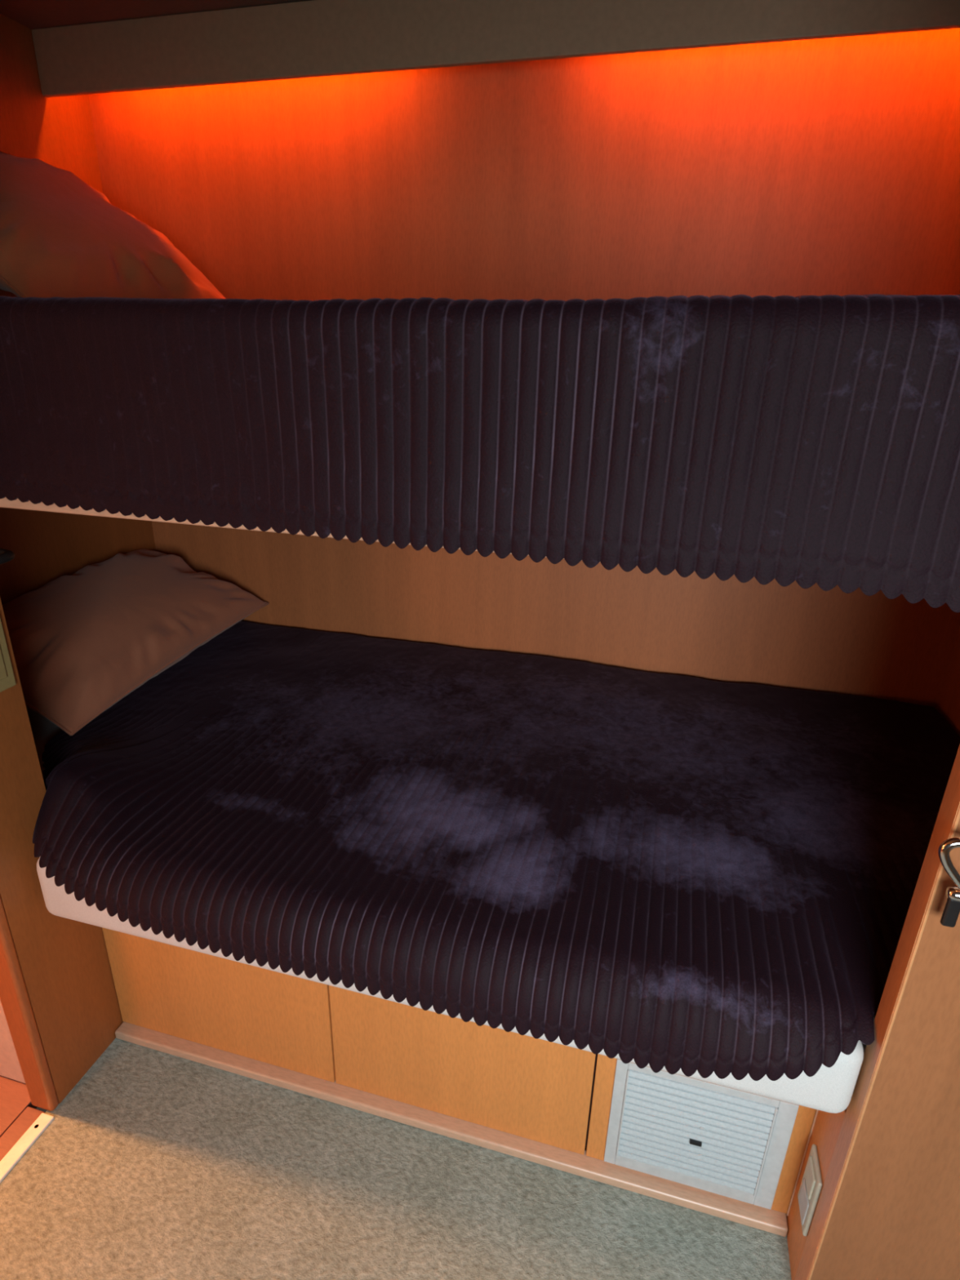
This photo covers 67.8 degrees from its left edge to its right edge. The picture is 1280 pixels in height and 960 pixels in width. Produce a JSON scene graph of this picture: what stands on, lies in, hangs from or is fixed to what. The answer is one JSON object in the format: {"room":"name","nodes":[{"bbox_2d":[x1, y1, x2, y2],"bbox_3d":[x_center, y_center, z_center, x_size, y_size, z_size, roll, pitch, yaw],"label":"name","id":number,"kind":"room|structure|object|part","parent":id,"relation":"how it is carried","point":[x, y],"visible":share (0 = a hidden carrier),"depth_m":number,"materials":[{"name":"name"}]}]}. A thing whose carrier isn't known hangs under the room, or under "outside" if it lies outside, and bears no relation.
{"room":"boat cabin","nodes":[
{"label":"boat cabin","id":0,"kind":"room"},
{"bbox_2d":[0,1075,36,1137],"bbox_3d":[-1.470,0.990,0.872,1.044,0.026,1.260,7,22,14],"label":"floor","id":1,"kind":"structure","parent":0,"point":[15,1098],"depth_m":1.28,"materials":[{"name":"orange wood"}]},
{"bbox_2d":[0,598,106,1103],"bbox_3d":[-1.245,-0.132,1.111,1.100,1.885,0.115,7,22,14],"label":"wall","id":2,"kind":"structure","parent":0,"point":[55,944],"depth_m":1.18,"materials":[{"name":"brown wood"}]},
{"bbox_2d":[0,548,14,564],"bbox_3d":[-0.680,-0.111,0.974,0.062,0.019,0.076,7,22,14],"label":"handle","id":3,"kind":"object","parent":2,"relation":"attached to","point":[6,555],"visible":1,"depth_m":0.98,"materials":[{"name":"metal"}]},
{"bbox_2d":[0,617,16,692],"bbox_3d":[-0.710,0.026,1.025,0.009,0.119,0.076,7,22,14],"label":"switch plate","id":4,"kind":"object","parent":2,"relation":"attached to","point":[7,680],"visible":1,"depth_m":1.05,"materials":[{"name":"beige plastic"}]},
{"bbox_2d":[0,1106,44,1160],"bbox_3d":[-0.936,1.038,0.768,0.038,0.019,1.122,7,22,14],"label":"trim","id":5,"kind":"structure","parent":2,"relation":"attached to","point":[24,1122],"depth_m":1.23,"materials":[{"name":"orange wood"}]},
{"bbox_2d":[0,897,58,1111],"bbox_3d":[-0.753,-0.046,0.926,0.049,1.885,0.018,7,22,14],"label":"trim","id":6,"kind":"structure","parent":2,"relation":"attached to","point":[14,997],"depth_m":1.19,"materials":[{"name":"brown wood"}]},
{"bbox_2d":[0,13,155,604],"bbox_3d":[-1.079,-0.313,1.579,0.030,1.885,0.941,7,22,14],"label":"wall","id":7,"kind":"structure","parent":0,"point":[58,131],"depth_m":1.65,"materials":[{"name":"brown wood"}]},
{"bbox_2d":[76,920,123,1048],"bbox_3d":[-0.723,0.605,1.343,0.030,0.370,0.061,7,22,14],"label":"wall partition","id":8,"kind":"structure","parent":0,"point":[92,938],"depth_m":1.34,"materials":[{"name":"brown wood"}]},
{"bbox_2d":[0,0,311,29],"bbox_3d":[-0.164,-0.611,-0.211,3.700,0.030,3.526,7,22,14],"label":"ceiling","id":9,"kind":"structure","parent":0,"point":[32,14],"depth_m":1.42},
{"bbox_2d":[31,0,959,97],"bbox_3d":[0.047,-1.126,1.301,2.080,0.117,0.014,7,22,14],"label":"valance","id":10,"kind":"object","parent":9,"relation":"attached to","point":[312,38],"visible":1,"depth_m":1.34,"materials":[{"name":"laminate"}]},
{"bbox_2d":[0,1037,791,1279],"bbox_3d":[0.197,1.392,-0.041,2.612,0.030,2.620,7,22,14],"label":"floor","id":11,"kind":"structure","parent":0,"point":[155,1165],"depth_m":1.14,"materials":[{"name":"carpet"}]},
{"bbox_2d":[0,1112,54,1182],"bbox_3d":[-0.906,1.031,0.754,0.026,0.007,1.117,7,22,14],"label":"threshold strip","id":12,"kind":"object","parent":11,"relation":"on","point":[43,1121],"visible":1,"depth_m":1.21,"materials":[{"name":"white metal"}]},
{"bbox_2d":[102,927,816,1213],"bbox_3d":[-0.078,0.508,1.605,2.080,0.386,0.939,7,22,14],"label":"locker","id":13,"kind":"object","parent":11,"relation":"on","point":[556,1095],"visible":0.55,"depth_m":1.24,"materials":[{"name":"brown wood"}]},
{"bbox_3d":[-0.480,0.617,1.301,0.457,0.348,0.016,7,22,14],"label":"locker door","id":14,"kind":"part","parent":13,"relation":"part of","materials":[{"name":"brown wood"}]},
{"bbox_2d":[26,706,875,1113],"bbox_3d":[-0.082,0.285,1.477,2.072,0.122,1.009,7,22,14],"label":"mattress","id":15,"kind":"object","parent":13,"relation":"on","point":[830,1090],"visible":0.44,"depth_m":0.96,"materials":[{"name":"white fabric"}]},
{"bbox_2d":[32,620,959,1080],"bbox_3d":[0.011,0.238,1.410,1.857,0.191,1.020,7,22,14],"label":"blanket","id":16,"kind":"object","parent":15,"relation":"on","point":[690,874],"visible":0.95,"depth_m":1.16,"materials":[{"name":"fabric"}]},
{"bbox_2d":[2,548,268,735],"bbox_3d":[-0.872,-0.049,1.704,0.384,0.217,0.749,6,22,13],"label":"pillow","id":17,"kind":"object","parent":16,"relation":"on","point":[83,641],"visible":0.98,"depth_m":1.58,"materials":[{"name":"beige fabric"}]},
{"bbox_2d":[115,1021,787,1236],"bbox_3d":[-0.115,0.839,1.265,1.233,0.020,0.036,7,22,14],"label":"baseboard","id":18,"kind":"structure","parent":13,"relation":"attached to","point":[772,1221],"depth_m":1.23,"materials":[{"name":"brown wood"}]},
{"bbox_3d":[-0.038,0.671,1.192,0.454,0.348,0.016,7,22,14],"label":"locker door","id":19,"kind":"part","parent":13,"relation":"part of","materials":[{"name":"brown wood"}]},
{"bbox_3d":[0.335,0.717,1.100,0.316,0.348,0.016,7,22,14],"label":"fixed panel","id":20,"kind":"part","parent":13,"relation":"part of","materials":[{"name":"white plastic"}]},
{"bbox_2d":[604,1058,799,1209],"bbox_3d":[0.333,0.768,1.106,0.261,0.236,0.010,7,22,14],"label":"air vent","id":21,"kind":"object","parent":13,"relation":"attached to","point":[732,1143],"visible":0.88,"depth_m":1.10,"materials":[{"name":"grey plastic"}]},
{"bbox_3d":[0.226,0.750,1.132,0.003,0.198,0.008,7,22,14],"label":"rail","id":22,"kind":"part","parent":21,"relation":"part of","materials":[{"name":"grey plastic"}]},
{"bbox_3d":[0.431,0.775,1.081,0.003,0.198,0.008,7,22,14],"label":"rail","id":23,"kind":"part","parent":21,"relation":"part of","materials":[{"name":"grey plastic"}]},
{"bbox_2d":[786,1107,847,1279],"bbox_3d":[0.492,0.759,1.030,0.032,0.370,0.117,7,22,14],"label":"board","id":24,"kind":"object","parent":13,"relation":"attached to","point":[826,1126],"visible":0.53,"depth_m":1.03,"materials":[{"name":"brown wood"}]},
{"bbox_2d":[797,1144,822,1236],"bbox_3d":[0.466,0.780,1.014,0.009,0.115,0.057,7,22,14],"label":"power socket","id":25,"kind":"object","parent":24,"relation":"attached to","point":[811,1186],"visible":1,"depth_m":1.00,"materials":[{"name":"beige plastic"}]},
{"bbox_2d":[798,1177,808,1225],"bbox_3d":[0.463,0.804,1.023,0.003,0.046,0.038,7,22,14],"label":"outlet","id":26,"kind":"object","parent":25,"relation":"attached to","point":[803,1198],"depth_m":1.02,"materials":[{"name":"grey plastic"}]},
{"bbox_2d":[88,27,959,708],"bbox_3d":[0.067,-0.359,1.764,2.142,1.885,0.030,7,22,14],"label":"wall","id":27,"kind":"structure","parent":0,"point":[830,166],"depth_m":1.56,"materials":[{"name":"brown wood"}]},
{"bbox_2d":[0,497,714,573],"bbox_3d":[-0.062,-0.338,1.249,2.080,0.100,0.977,7,22,14],"label":"platform","id":28,"kind":"object","parent":27,"relation":"attached to","point":[4,503],"visible":0.13,"depth_m":0.90,"materials":[{"name":"brown wood"}]},
{"bbox_2d":[935,624,959,739],"bbox_3d":[0.952,-0.057,1.058,0.030,1.885,0.983,7,22,14],"label":"wall","id":29,"kind":"structure","parent":0,"point":[948,705],"depth_m":1.58,"materials":[{"name":"brown wood"}]},
{"bbox_2d":[794,744,959,1279],"bbox_3d":[0.783,0.123,0.592,0.683,1.875,0.070,7,22,14],"label":"door","id":30,"kind":"structure","parent":29,"relation":"in","point":[888,1206],"depth_m":0.85,"materials":[{"name":"brown wood"}]},
{"bbox_3d":[0.488,0.233,0.701,0.088,0.098,0.033,7,22,14],"label":"handle","id":31,"kind":"part","parent":30,"relation":"part of","materials":[{"name":"silver metal"}]},
{"bbox_3d":[-0.059,-0.450,1.204,2.072,0.142,0.972,7,22,14],"label":"mattress","id":32,"kind":"object","parent":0,"visible":0},
{"bbox_2d":[0,293,959,612],"bbox_3d":[-0.015,-0.390,1.184,1.958,0.279,0.964,7,22,14],"label":"blanket","id":33,"kind":"object","parent":32,"relation":"on","point":[806,440],"visible":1,"depth_m":0.71,"materials":[{"name":"fabric"}]},
{"bbox_2d":[0,151,226,298],"bbox_3d":[-0.816,-0.786,1.389,0.430,0.306,0.565,9,23,17],"label":"pillow","id":34,"kind":"object","parent":33,"relation":"on","point":[60,236],"visible":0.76,"depth_m":1.29,"materials":[{"name":"beige fabric"}]}
]}

